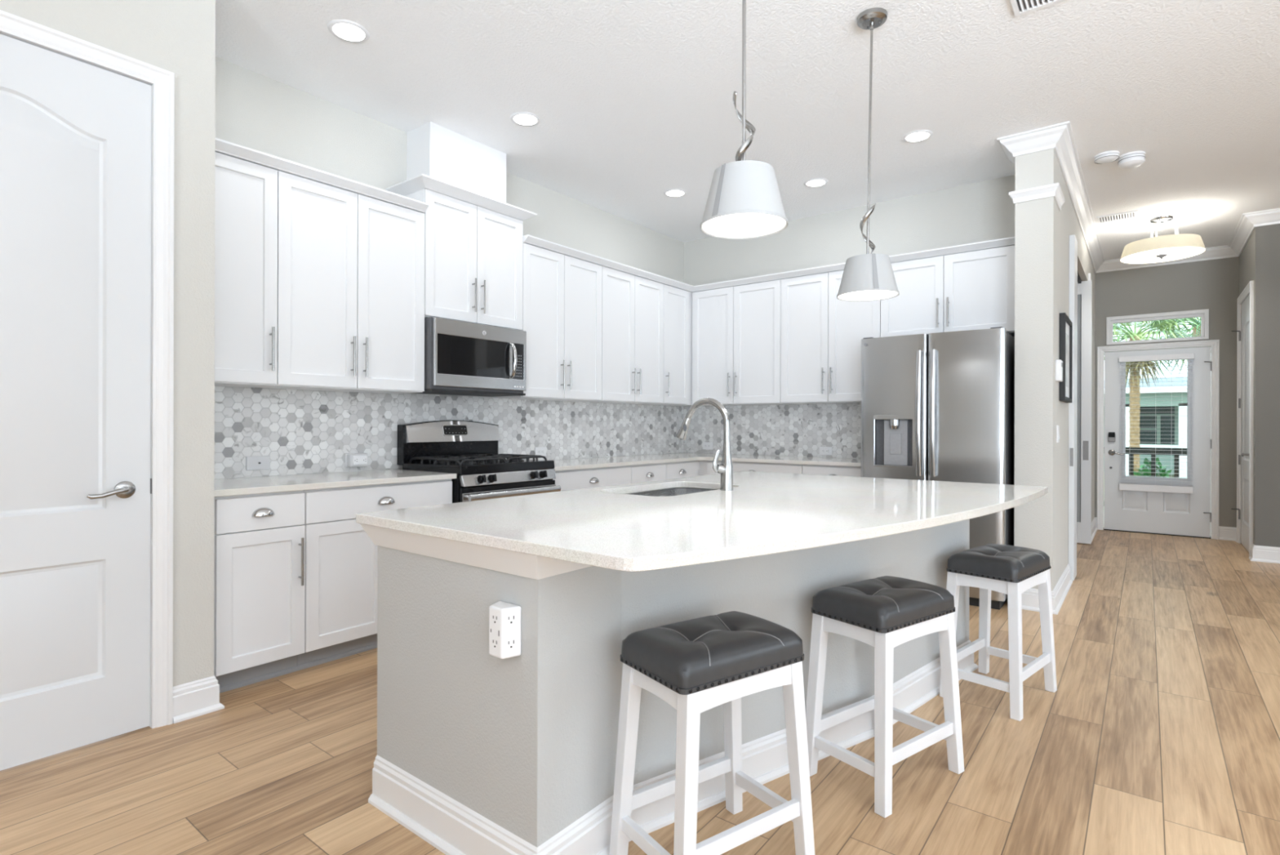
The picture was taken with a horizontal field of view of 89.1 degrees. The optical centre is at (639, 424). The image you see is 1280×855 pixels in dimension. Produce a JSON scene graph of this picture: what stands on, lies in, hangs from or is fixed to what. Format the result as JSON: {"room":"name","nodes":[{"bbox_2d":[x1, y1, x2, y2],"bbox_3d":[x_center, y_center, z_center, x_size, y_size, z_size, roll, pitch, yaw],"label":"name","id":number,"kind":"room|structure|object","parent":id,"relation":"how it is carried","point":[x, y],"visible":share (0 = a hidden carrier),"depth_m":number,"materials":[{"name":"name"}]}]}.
{"room":"kitchen","nodes":[
{"label":"kitchen","id":0,"kind":"room"},
{"bbox_2d":[0,0,215,686],"bbox_3d":[-3.776,-0.359,0.760,0.705,3.096,5.560,0,0,38],"label":"wall","id":1,"kind":"structure","parent":0,"point":[177,37],"depth_m":2.66,"materials":[{"name":"grey paint"}]},
{"bbox_2d":[0,34,151,770],"bbox_3d":[-2.166,-0.077,2.238,0.100,2.523,0.824,0,0,38],"label":"door","id":2,"kind":"structure","parent":1,"relation":"in","point":[76,135],"depth_m":2.38,"materials":[{"name":"white paint"}]},
{"bbox_2d":[0,9,173,728],"bbox_3d":[-2.225,-0.079,2.280,0.117,2.542,0.828,0,0,38],"label":"door frame","id":3,"kind":"structure","parent":1,"relation":"attached to","point":[2,33],"depth_m":2.57,"materials":[{"name":"white paint"}]},
{"bbox_2d":[172,675,224,723],"bbox_3d":[-1.898,1.124,2.742,0.230,0.139,0.181,0,0,38],"label":"baseboard","id":4,"kind":"structure","parent":1,"relation":"attached to","point":[196,698],"depth_m":2.67,"materials":[{"name":"white paint"}]},
{"bbox_2d":[215,57,684,479],"bbox_3d":[-0.989,-0.352,5.013,0.120,3.096,4.776,0,0,38],"label":"wall","id":5,"kind":"structure","parent":0,"point":[255,111],"depth_m":3.98,"materials":[{"name":"grey paint"}]},
{"bbox_2d":[214,151,277,387],"bbox_3d":[-2.070,-0.753,3.228,0.363,1.104,0.397,0,0,38],"label":"upper cabinet","id":6,"kind":"object","parent":5,"relation":"attached to","point":[246,193],"visible":0.66,"depth_m":3.19,"materials":[{"name":"white paint"}]},
{"bbox_2d":[253,170,424,393],"bbox_3d":[-1.686,-0.752,3.721,0.363,1.104,0.850,0,0,38],"label":"upper cabinet","id":7,"kind":"object","parent":5,"relation":"attached to","point":[351,265],"visible":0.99,"depth_m":3.59,"materials":[{"name":"white paint"}]},
{"bbox_2d":[214,137,429,213],"bbox_3d":[-1.691,-1.318,3.463,0.068,0.044,1.260,0,0,38],"label":"trim","id":8,"kind":"structure","parent":7,"relation":"attached to","point":[223,147],"depth_m":3.42,"materials":[{"name":"white paint"}]},
{"bbox_2d":[213,386,683,479],"bbox_3d":[-0.945,0.039,4.966,0.008,0.486,4.556,0,0,38],"label":"backsplash","id":9,"kind":"structure","parent":5,"relation":"attached to","point":[301,431],"depth_m":4.10,"materials":[{"name":"tile"}]},
{"bbox_2d":[246,455,270,470],"bbox_3d":[-2.061,0.205,3.515,0.012,0.074,0.120,0,0,38],"label":"wall plate","id":10,"kind":"object","parent":9,"relation":"attached to","point":[262,462],"visible":1,"depth_m":3.51,"materials":[{"name":"white plastic"}]},
{"bbox_2d":[345,453,368,466],"bbox_3d":[-1.707,0.212,3.932,0.059,0.080,0.125,0,0,38],"label":"adapter","id":11,"kind":"object","parent":9,"relation":"attached to","point":[352,460],"visible":1,"depth_m":3.90,"materials":[{"name":"white plastic"}]},
{"bbox_2d":[352,455,367,464],"bbox_3d":[-1.687,0.211,3.919,0.010,0.054,0.092,0,0,38],"label":"socket","id":12,"kind":"object","parent":11,"relation":"attached to","point":[357,460],"depth_m":3.91,"materials":[{"name":"white plastic"}]},
{"bbox_2d":[534,446,546,456],"bbox_3d":[-0.787,0.211,5.155,0.009,0.074,0.120,0,0,38],"label":"wall outlet","id":13,"kind":"object","parent":9,"relation":"attached to","point":[541,451],"visible":0.93,"depth_m":5.15,"materials":[{"name":"white plastic"}]},
{"bbox_2d":[406,121,506,202],"bbox_3d":[-1.227,-1.681,4.396,0.256,0.441,0.615,0,0,38],"label":"box","id":14,"kind":"object","parent":5,"relation":"attached to","point":[433,150],"visible":0.64,"depth_m":4.23,"materials":[{"name":"white paint"}]},
{"bbox_2d":[404,188,523,330],"bbox_3d":[-1.180,-1.061,4.370,0.363,0.792,0.788,0,0,38],"label":"upper cabinet","id":15,"kind":"object","parent":5,"relation":"attached to","point":[473,253],"visible":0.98,"depth_m":4.23,"materials":[{"name":"white paint"}]},
{"bbox_2d":[386,173,537,221],"bbox_3d":[-1.168,-1.471,4.361,0.390,0.052,0.928,0,0,38],"label":"trim","id":16,"kind":"structure","parent":15,"relation":"attached to","point":[422,181],"depth_m":4.11,"materials":[{"name":"white paint"}]},
{"bbox_2d":[411,316,526,396],"bbox_3d":[-1.152,-0.432,4.329,0.441,0.450,0.750,0,0,38],"label":"microwave","id":17,"kind":"object","parent":15,"relation":"attached to","point":[465,358],"visible":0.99,"depth_m":4.17,"materials":[{"name":"silver metal"}]},
{"bbox_2d":[493,242,602,401],"bbox_3d":[-0.678,-0.750,5.016,0.363,1.104,0.844,0,0,38],"label":"upper cabinet","id":18,"kind":"object","parent":5,"relation":"attached to","point":[562,294],"visible":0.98,"depth_m":4.89,"materials":[{"name":"white paint"}]},
{"bbox_2d":[580,266,663,404],"bbox_3d":[-0.156,-0.748,5.687,0.363,1.104,0.849,0,0,38],"label":"upper cabinet","id":19,"kind":"object","parent":5,"relation":"attached to","point":[633,306],"visible":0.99,"depth_m":5.56,"materials":[{"name":"white paint"}]},
{"bbox_2d":[644,284,692,406],"bbox_3d":[0.350,-0.747,6.337,0.363,1.104,0.793,0,0,38],"label":"upper cabinet","id":20,"kind":"object","parent":5,"relation":"attached to","point":[677,303],"visible":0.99,"depth_m":6.12,"materials":[{"name":"white paint"}]},
{"bbox_2d":[522,234,1014,292],"bbox_3d":[0.940,-1.312,4.614,2.807,0.044,2.188,0,0,38],"label":"trim","id":21,"kind":"structure","parent":20,"relation":"attached to","point":[528,239],"depth_m":5.23,"materials":[{"name":"white paint"}]},
{"bbox_2d":[0,529,1279,854],"bbox_3d":[0.960,1.260,2.051,11.000,0.120,14.420,0,0,38],"label":"floor","id":22,"kind":"structure","parent":0,"point":[1159,731],"depth_m":2.30,"materials":[{"name":"brown wood"}]},
{"bbox_2d":[213,489,305,687],"bbox_3d":[-1.956,0.751,3.140,0.656,0.884,0.402,0,0,38],"label":"base cabinet","id":23,"kind":"object","parent":22,"relation":"on","point":[260,538],"visible":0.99,"depth_m":2.97,"materials":[{"name":"white paint"}]},
{"bbox_2d":[297,479,452,665],"bbox_3d":[-1.573,0.752,3.633,0.656,0.884,0.844,0,0,38],"label":"base cabinet","id":24,"kind":"object","parent":22,"relation":"on","point":[341,558],"visible":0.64,"depth_m":3.29,"materials":[{"name":"white paint"}]},
{"bbox_2d":[219,643,377,693],"bbox_3d":[-1.531,1.184,3.342,0.010,0.020,1.247,0,0,38],"label":"trim","id":25,"kind":"structure","parent":24,"relation":"attached to","point":[277,673],"depth_m":3.15,"materials":[{"name":"grey paint"}]},
{"bbox_2d":[213,468,456,497],"bbox_3d":[-1.701,0.294,3.471,0.635,0.029,1.262,0,0,38],"label":"countertop","id":26,"kind":"structure","parent":24,"relation":"on","point":[264,484],"depth_m":3.33,"materials":[{"name":"stone"}]},
{"bbox_2d":[397,420,560,502],"bbox_3d":[-1.036,0.571,4.247,0.734,1.208,0.764,0,0,38],"label":"gas range","id":27,"kind":"object","parent":22,"relation":"on","point":[467,449],"visible":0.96,"depth_m":4.17,"materials":[{"name":"silver metal"}]},
{"bbox_2d":[402,458,555,475],"bbox_3d":[-1.041,0.263,4.252,0.599,0.055,0.764,0,0,38],"label":"cooktop","id":28,"kind":"object","parent":27,"relation":"in","point":[500,466],"depth_m":4.04,"materials":[{"name":"black metal"}]},
{"bbox_2d":[553,465,631,490],"bbox_3d":[-0.565,0.755,4.927,0.656,0.884,0.878,0,0,38],"label":"base cabinet","id":29,"kind":"object","parent":22,"relation":"on","point":[572,479],"visible":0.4,"depth_m":4.73,"materials":[{"name":"white paint"}]},
{"bbox_2d":[550,452,861,471],"bbox_3d":[0.512,0.300,5.121,2.101,0.029,2.501,0,0,38],"label":"countertop","id":30,"kind":"structure","parent":29,"relation":"on","point":[609,461],"depth_m":5.39,"materials":[{"name":"stone"}]},
{"bbox_2d":[629,462,666,483],"bbox_3d":[-0.151,0.756,5.460,0.656,0.884,0.468,0,0,38],"label":"base cabinet","id":31,"kind":"object","parent":22,"relation":"on","point":[647,472],"visible":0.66,"depth_m":5.26,"materials":[{"name":"white paint"}]},
{"bbox_2d":[360,519,977,854],"bbox_3d":[0.391,0.757,2.650,1.334,0.884,2.485,0,0,38],"label":"kitchen island","id":32,"kind":"object","parent":22,"relation":"on","point":[479,752],"visible":0.46,"depth_m":1.90,"materials":[{"name":"grey paint"}]},
{"bbox_2d":[488,600,520,658],"bbox_3d":[-0.352,0.526,1.671,0.085,0.128,0.053,0,0,38],"label":"outlet extender","id":33,"kind":"object","parent":32,"relation":"attached to","point":[504,618],"visible":1,"depth_m":1.65,"materials":[{"name":"white plastic"}]},
{"bbox_2d":[355,471,1048,571],"bbox_3d":[0.509,0.300,2.567,1.621,0.030,2.522,0,0,38],"label":"island countertop","id":34,"kind":"structure","parent":32,"relation":"on","point":[764,513],"depth_m":2.02,"materials":[{"name":"stone"}]},
{"bbox_2d":[626,487,716,496],"bbox_3d":[0.146,0.407,2.940,0.404,0.184,0.674,0,0,38],"label":"sink","id":35,"kind":"object","parent":34,"relation":"in","point":[670,491],"visible":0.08,"depth_m":3.25,"materials":[{"name":"silver metal"}]},
{"bbox_2d":[675,397,733,490],"bbox_3d":[0.277,0.081,2.913,0.293,0.407,0.092,0,0,38],"label":"faucet","id":36,"kind":"object","parent":34,"relation":"on","point":[725,468],"visible":1,"depth_m":2.84,"materials":[{"name":"silver metal"}]},
{"bbox_2d":[664,460,699,479],"bbox_3d":[0.350,0.757,6.103,0.656,0.884,1.158,0,0,38],"label":"base cabinet","id":37,"kind":"object","parent":22,"relation":"on","point":[691,468],"visible":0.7,"depth_m":5.65,"materials":[{"name":"white paint"}]},
{"bbox_2d":[608,610,814,854],"bbox_3d":[0.198,0.878,1.786,0.467,0.641,0.326,0,0,-34],"label":"bar stool","id":38,"kind":"object","parent":22,"relation":"on","point":[696,665],"visible":1,"depth_m":1.74,"materials":[{"name":"wood"}]},
{"bbox_2d":[621,610,803,688],"bbox_3d":[0.199,0.600,1.786,0.430,0.086,0.287,0,0,-34],"label":"seat cushion","id":39,"kind":"object","parent":38,"relation":"on","point":[724,650],"depth_m":1.69,"materials":[{"name":"leather"}]},
{"bbox_2d":[699,460,803,475],"bbox_3d":[1.105,0.759,5.821,0.997,0.884,0.683,0,0,38],"label":"base cabinet","id":40,"kind":"object","parent":22,"relation":"on","point":[705,466],"visible":0.12,"depth_m":5.54,"materials":[{"name":"white paint"}]},
{"bbox_2d":[802,464,861,476],"bbox_3d":[1.703,0.760,5.356,0.513,0.884,0.683,0,0,38],"label":"base cabinet","id":41,"kind":"object","parent":22,"relation":"on","point":[837,470],"visible":0.11,"depth_m":5.12,"materials":[{"name":"white paint"}]},
{"bbox_2d":[805,575,964,817],"bbox_3d":[0.843,0.879,2.253,0.467,0.641,0.326,0,0,-36],"label":"bar stool","id":42,"kind":"object","parent":22,"relation":"on","point":[884,613],"visible":1,"depth_m":2.17,"materials":[{"name":"paint"}]},
{"bbox_2d":[812,575,954,628],"bbox_3d":[0.844,0.602,2.253,0.430,0.086,0.287,0,0,-36],"label":"seat cushion","id":43,"kind":"object","parent":42,"relation":"on","point":[885,602],"depth_m":2.16,"materials":[{"name":"leather"}]},
{"bbox_2d":[861,326,1014,609],"bbox_3d":[2.189,0.282,4.748,0.933,1.842,0.848,0,0,38],"label":"refrigerator","id":44,"kind":"object","parent":22,"relation":"on","point":[937,406],"visible":0.69,"depth_m":4.40,"materials":[{"name":"silver metal"}]},
{"bbox_2d":[939,543,1057,720],"bbox_3d":[1.609,0.881,2.915,0.467,0.641,0.326,0,0,-42],"label":"bar stool","id":45,"kind":"object","parent":22,"relation":"on","point":[1011,571],"visible":1,"depth_m":2.83,"materials":[{"name":"paint"}]},
{"bbox_2d":[947,543,1049,578],"bbox_3d":[1.610,0.604,2.915,0.430,0.086,0.287,0,0,-42],"label":"seat cushion","id":46,"kind":"object","parent":45,"relation":"on","point":[988,561],"depth_m":2.81,"materials":[{"name":"leather"}]},
{"bbox_2d":[215,0,1279,260],"bbox_3d":[0.968,-1.956,2.051,11.000,0.120,14.420,0,0,38],"label":"ceiling","id":47,"kind":"structure","parent":0,"point":[633,100],"depth_m":3.66,"materials":[{"name":"white paint"}]},
{"bbox_2d":[327,19,369,43],"bbox_3d":[-1.407,-1.899,3.143,0.188,0.006,0.188,0,0,38],"label":"recessed light","id":48,"kind":"object","parent":47,"relation":"in","point":[345,30],"visible":1,"depth_m":3.14,"materials":[{"name":"white plastic"}]},
{"bbox_2d":[510,111,540,126],"bbox_3d":[-0.711,-1.897,4.040,0.188,0.006,0.188,0,0,38],"label":"recessed light","id":49,"kind":"object","parent":47,"relation":"in","point":[521,118],"visible":1,"depth_m":4.03,"materials":[{"name":"white plastic"}]},
{"bbox_2d":[663,188,686,197],"bbox_3d":[0.287,-1.894,5.319,0.188,0.006,0.188,0,0,38],"label":"recessed light","id":50,"kind":"object","parent":47,"relation":"in","point":[673,193],"visible":1,"depth_m":5.31,"materials":[{"name":"white plastic"}]},
{"bbox_2d":[700,0,787,239],"bbox_3d":[0.330,-1.263,2.063,0.275,1.269,0.275,0,0,38],"label":"pendant light","id":51,"kind":"object","parent":47,"relation":"hanging from","point":[744,202],"visible":1,"depth_m":1.99,"materials":[{"name":"silver metal"}]},
{"bbox_2d":[702,213,785,237],"bbox_3d":[0.329,-0.635,2.063,0.260,0.005,0.260,0,0,38],"label":"diffuser","id":52,"kind":"object","parent":51,"relation":"attached to","point":[714,224],"depth_m":2.05,"materials":[{"name":"white"}]},
{"bbox_2d":[803,177,828,187],"bbox_3d":[1.375,-1.892,5.084,0.188,0.006,0.188,0,0,38],"label":"recessed light","id":53,"kind":"object","parent":47,"relation":"in","point":[816,182],"visible":1,"depth_m":5.07,"materials":[{"name":"white plastic"}]},
{"bbox_2d":[836,7,899,302],"bbox_3d":[1.058,-1.247,3.021,0.275,1.297,0.275,0,0,38],"label":"pendant light","id":54,"kind":"object","parent":47,"relation":"hanging from","point":[867,277],"visible":1,"depth_m":2.97,"materials":[{"name":"silver metal"}]},
{"bbox_2d":[838,289,897,300],"bbox_3d":[1.057,-0.605,3.021,0.260,0.005,0.260,0,0,38],"label":"diffuser","id":55,"kind":"object","parent":54,"relation":"attached to","point":[843,295],"depth_m":3.02,"materials":[{"name":"white"}]},
{"bbox_2d":[902,129,933,142],"bbox_3d":[1.820,-1.891,4.264,0.188,0.006,0.188,0,0,38],"label":"recessed light","id":56,"kind":"object","parent":47,"relation":"in","point":[919,135],"visible":1,"depth_m":4.25,"materials":[{"name":"white plastic"}]},
{"bbox_2d":[1010,0,1064,16],"bbox_3d":[1.795,-1.889,2.788,0.360,0.010,0.260,0,0,38],"label":"ceiling vent","id":57,"kind":"object","parent":47,"relation":"in","point":[1020,7],"visible":1,"depth_m":2.92,"materials":[{"name":"white plastic"}]},
{"bbox_2d":[1093,151,1119,164],"bbox_3d":[3.269,-1.867,4.556,0.144,0.045,0.144,0,0,38],"label":"smoke detector","id":58,"kind":"object","parent":47,"relation":"attached to","point":[1108,157],"visible":1,"depth_m":4.52,"materials":[{"name":"white plastic"}]},
{"bbox_2d":[1096,209,1138,223],"bbox_3d":[4.324,-1.882,5.889,0.300,0.010,0.220,0,0,38],"label":"ceiling vent","id":59,"kind":"object","parent":47,"relation":"in","point":[1134,214],"visible":1,"depth_m":5.89,"materials":[{"name":"white plastic"}]},
{"bbox_2d":[1117,151,1145,168],"bbox_3d":[3.451,-1.852,4.566,0.156,0.075,0.156,0,0,38],"label":"smoke detector","id":60,"kind":"object","parent":47,"relation":"attached to","point":[1132,159],"visible":0.99,"depth_m":4.52,"materials":[{"name":"white plastic"}]},
{"bbox_2d":[1120,214,1205,263],"bbox_3d":[4.748,-1.694,5.921,0.610,0.385,0.610,0,0,38],"label":"ceiling lamp","id":61,"kind":"object","parent":47,"relation":"attached to","point":[1164,248],"visible":1,"depth_m":5.83,"materials":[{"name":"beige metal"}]},
{"bbox_2d":[1120,246,1204,263],"bbox_3d":[4.748,-1.549,5.921,0.600,0.010,0.600,0,0,38],"label":"diffuser","id":62,"kind":"object","parent":61,"relation":"attached to","point":[1146,255],"depth_m":5.89,"materials":[{"name":"white glass"}]},
{"bbox_2d":[684,174,1014,458],"bbox_3d":[1.716,-0.346,5.858,3.111,3.096,0.120,0,0,38],"label":"wall","id":63,"kind":"structure","parent":0,"point":[983,211],"depth_m":5.61,"materials":[{"name":"grey paint"}]},
{"bbox_2d":[691,279,790,405],"bbox_3d":[0.954,-0.746,6.142,0.946,1.104,0.367,0,0,38],"label":"upper cabinet","id":64,"kind":"object","parent":63,"relation":"attached to","point":[736,350],"visible":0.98,"depth_m":5.99,"materials":[{"name":"white paint"}]},
{"bbox_2d":[683,402,861,457],"bbox_3d":[1.319,0.044,6.085,2.192,0.486,0.008,0,0,38],"label":"backsplash","id":65,"kind":"structure","parent":63,"relation":"attached to","point":[775,429],"depth_m":6.08,"materials":[{"name":"tile"}]},
{"bbox_2d":[702,441,712,449],"bbox_3d":[0.683,0.210,6.568,0.120,0.074,0.009,0,0,38],"label":"wall outlet","id":66,"kind":"object","parent":65,"relation":"attached to","point":[706,445],"visible":1,"depth_m":6.57,"materials":[{"name":"white plastic"}]},
{"bbox_2d":[819,446,832,454],"bbox_3d":[1.659,0.230,5.808,0.120,0.074,0.009,0,0,38],"label":"wall outlet","id":67,"kind":"object","parent":65,"relation":"attached to","point":[823,450],"visible":1,"depth_m":5.80,"materials":[{"name":"white plastic"}]},
{"bbox_2d":[780,270,880,404],"bbox_3d":[1.669,-0.744,5.585,0.863,1.104,0.367,0,0,38],"label":"upper cabinet","id":68,"kind":"object","parent":63,"relation":"attached to","point":[822,334],"visible":0.84,"depth_m":5.51,"materials":[{"name":"white paint"}]},
{"bbox_2d":[880,244,1014,337],"bbox_3d":[2.402,-0.980,5.015,0.988,0.628,0.367,0,0,38],"label":"upper cabinet","id":69,"kind":"object","parent":63,"relation":"attached to","point":[975,290],"visible":0.72,"depth_m":4.88,"materials":[{"name":"white paint"}]},
{"bbox_2d":[1013,148,1095,591],"bbox_3d":[3.893,-0.340,5.946,0.216,3.096,4.315,0,0,38],"label":"wall","id":70,"kind":"structure","parent":0,"point":[1042,232],"depth_m":4.27,"materials":[{"name":"grey paint"}]},
{"bbox_2d":[1008,182,1065,210],"bbox_3d":[2.671,-1.506,4.373,0.280,0.078,0.392,0,0,38],"label":"trim","id":71,"kind":"structure","parent":70,"relation":"attached to","point":[1054,190],"depth_m":4.24,"materials":[{"name":"white paint"}]},
{"bbox_2d":[1022,563,1072,614],"bbox_3d":[2.882,1.136,4.652,0.276,0.139,1.095,0,0,38],"label":"baseboard","id":72,"kind":"structure","parent":70,"relation":"attached to","point":[1030,600],"depth_m":4.26,"materials":[{"name":"white paint"}]},
{"bbox_2d":[1056,425,1059,442],"bbox_3d":[2.816,0.060,4.379,0.011,0.116,0.116,0,0,38],"label":"light switch","id":73,"kind":"object","parent":70,"relation":"attached to","point":[1057,426],"visible":1,"depth_m":4.34,"materials":[{"name":"white plastic"}]},
{"bbox_2d":[1055,359,1062,382],"bbox_3d":[2.783,-0.360,4.317,0.034,0.140,0.110,0,0,38],"label":"alarm keypad","id":74,"kind":"object","parent":70,"relation":"attached to","point":[1059,363],"visible":1,"depth_m":4.28,"materials":[{"name":"white plastic"}]},
{"bbox_2d":[1059,312,1072,402],"bbox_3d":[3.052,-0.466,4.659,0.034,0.600,0.540,0,0,38],"label":"picture frame","id":75,"kind":"object","parent":70,"relation":"attached to","point":[1065,323],"visible":0.99,"depth_m":4.62,"materials":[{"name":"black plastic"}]},
{"bbox_2d":[1065,332,1068,386],"bbox_3d":[3.053,-0.466,4.658,0.002,0.380,0.340,0,0,38],"label":"print","id":76,"kind":"object","parent":75,"relation":"attached to","point":[1066,333],"depth_m":4.69},
{"bbox_2d":[1068,234,1077,580],"bbox_3d":[3.400,-0.134,5.107,0.036,2.660,0.253,0,0,38],"label":"door frame","id":77,"kind":"structure","parent":70,"relation":"in","point":[1073,241],"depth_m":5.01,"materials":[{"name":"white paint"}]},
{"bbox_2d":[1077,272,1081,283],"bbox_3d":[3.891,-1.447,5.940,0.116,0.050,1.970,0,0,38],"label":"track","id":78,"kind":"object","parent":70,"relation":"attached to","point":[1079,281],"visible":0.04,"depth_m":6.47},
{"bbox_2d":[1076,280,1091,543],"bbox_3d":[4.244,-0.131,6.817,0.800,2.660,0.038,0,0,38],"label":"door","id":79,"kind":"structure","parent":70,"relation":"in","point":[1084,289],"depth_m":6.60,"materials":[{"name":"white paint"}]},
{"bbox_2d":[1088,273,1091,280],"bbox_3d":[4.613,-0.171,6.678,0.022,2.760,0.085,0,0,38],"label":"trim","id":80,"kind":"structure","parent":70,"relation":"attached to","point":[1089,274],"depth_m":6.65,"materials":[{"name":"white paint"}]},
{"bbox_2d":[1091,516,1097,541],"bbox_3d":[4.976,1.141,7.142,0.030,0.139,1.093,0,0,38],"label":"baseboard","id":81,"kind":"structure","parent":70,"relation":"attached to","point":[1094,523],"depth_m":7.29,"materials":[{"name":"white paint"}]},
{"bbox_2d":[996,120,1279,272],"bbox_3d":[5.676,-1.826,4.503,4.981,0.115,4.407,0,0,38],"label":"trim","id":82,"kind":"structure","parent":70,"relation":"attached to","point":[1059,137],"depth_m":5.46,"materials":[{"name":"white paint"}]},
{"bbox_2d":[1094,256,1239,527],"bbox_3d":[4.765,-0.338,8.102,4.367,3.096,0.160,0,0,38],"label":"wall","id":83,"kind":"structure","parent":0,"point":[1213,285],"depth_m":7.00,"materials":[{"name":"grey paint"}]},
{"bbox_2d":[1119,353,1194,493],"bbox_3d":[5.712,-0.018,7.207,0.655,1.510,0.063,0,0,38],"label":"window blind","id":84,"kind":"object","parent":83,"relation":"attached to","point":[1131,486],"visible":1,"depth_m":7.18,"materials":[{"name":"white plastic"}]},
{"bbox_2d":[1103,527,1210,538],"bbox_3d":[5.776,1.207,7.294,0.944,0.011,0.150,0,0,38],"label":"trim","id":85,"kind":"structure","parent":83,"relation":"attached to","point":[1104,527],"depth_m":7.21,"materials":[{"name":"black metal"}]},
{"bbox_2d":[1106,308,1208,345],"bbox_3d":[5.756,-1.082,7.260,0.892,0.321,0.081,0,0,38],"label":"window","id":86,"kind":"structure","parent":83,"relation":"in","point":[1203,313],"depth_m":7.22,"materials":[{"name":"white paint"}]},
{"bbox_2d":[1104,346,1212,537],"bbox_3d":[5.735,0.180,7.229,0.935,2.040,0.110,0,0,38],"label":"door","id":87,"kind":"structure","parent":83,"relation":"in","point":[1155,512],"depth_m":7.20,"materials":[{"name":"white paint"}]},
{"bbox_2d":[1097,339,1219,539],"bbox_3d":[5.730,0.152,7.232,1.060,2.120,0.026,0,0,38],"label":"trim","id":88,"kind":"structure","parent":83,"relation":"attached to","point":[1215,344],"depth_m":7.03,"materials":[{"name":"white paint"}]},
{"bbox_2d":[1218,525,1236,542],"bbox_3d":[6.180,1.144,6.821,0.155,0.139,0.120,0,0,38],"label":"baseboard","id":89,"kind":"structure","parent":83,"relation":"attached to","point":[1228,533],"depth_m":6.86,"materials":[{"name":"white paint"}]},
{"bbox_2d":[1239,227,1255,544],"bbox_3d":[5.942,-0.335,6.287,0.120,3.096,1.260,0,0,38],"label":"wall","id":90,"kind":"structure","parent":0,"point":[1247,256],"depth_m":6.10,"materials":[{"name":"grey paint"}]},
{"bbox_2d":[1231,293,1249,551],"bbox_3d":[5.874,-0.019,6.329,0.113,2.448,0.933,0,0,38],"label":"door","id":91,"kind":"structure","parent":90,"relation":"in","point":[1243,459],"depth_m":6.43,"materials":[{"name":"white paint"}]},
{"bbox_2d":[1236,280,1253,556],"bbox_3d":[5.874,-0.048,6.319,0.026,2.522,1.054,0,0,38],"label":"trim","id":92,"kind":"structure","parent":90,"relation":"attached to","point":[1249,288],"depth_m":5.91,"materials":[{"name":"white paint"}]},
{"bbox_2d":[1254,223,1279,546],"bbox_3d":[6.856,-0.333,4.764,3.433,3.096,0.020,0,0,38],"label":"wall","id":93,"kind":"structure","parent":0,"point":[1267,283],"depth_m":5.76,"materials":[{"name":"grey paint"}]},
{"bbox_2d":[1248,543,1279,563],"bbox_3d":[6.856,1.146,4.793,3.463,0.139,0.130,0,0,38],"label":"baseboard","id":94,"kind":"structure","parent":93,"relation":"attached to","point":[1258,553],"depth_m":5.76,"materials":[{"name":"white paint"}]},
{"label":"outside","id":95,"kind":"structure","parent":0,"visible":0},
{"bbox_2d":[1103,471,1173,510],"bbox_3d":[16.357,1.614,18.578,21.000,0.250,30.580,0,0,38],"label":"ground","id":96,"kind":"structure","parent":95,"point":[1170,475],"depth_m":18.52,"materials":[{"name":"soil"}]},
{"bbox_2d":[1103,319,1186,478],"bbox_3d":[17.234,-1.709,21.729,12.100,6.400,8.540,0,0,38],"label":"window view","id":97,"kind":"structure","parent":96,"relation":"on","point":[1175,430],"depth_m":19.50,"materials":[{"name":"white"}]},
{"bbox_2d":[1133,457,1172,477],"bbox_3d":[7.784,0.973,9.905,0.559,0.993,0.407,0,0,38],"label":"shrub","id":98,"kind":"object","parent":96,"relation":"on","point":[1162,473],"visible":0.16,"depth_m":9.87,"materials":[{"name":"green plant"}]},
{"bbox_2d":[1112,317,1200,475],"bbox_3d":[10.034,-0.555,13.046,2.648,4.056,2.748,0,0,38],"label":"palm tree","id":99,"kind":"object","parent":96,"relation":"on","point":[1134,428],"visible":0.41,"depth_m":13.04,"materials":[{"name":"green plant"}]},
{"bbox_2d":[1149,316,1200,376],"bbox_3d":[13.536,-0.865,15.638,2.805,4.694,2.667,0,0,11],"label":"palm tree","id":100,"kind":"object","parent":96,"relation":"on","point":[1195,331],"visible":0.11,"depth_m":15.61,"materials":[{"name":"green plant"}]},
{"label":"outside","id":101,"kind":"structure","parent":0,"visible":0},
{"bbox_2d":[1103,510,1210,535],"bbox_3d":[6.671,1.295,8.086,4.600,0.120,2.140,0,0,38],"label":"porch slab","id":102,"kind":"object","parent":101,"point":[1104,510],"depth_m":8.10,"materials":[{"name":"grey concrete"}]},
{"bbox_2d":[1103,446,1186,506],"bbox_3d":[7.195,0.773,8.844,4.306,0.925,0.090,0,0,38],"label":"porch railing","id":103,"kind":"object","parent":102,"relation":"on","point":[1158,451],"visible":0.07,"depth_m":8.92,"materials":[{"name":"black metal"}]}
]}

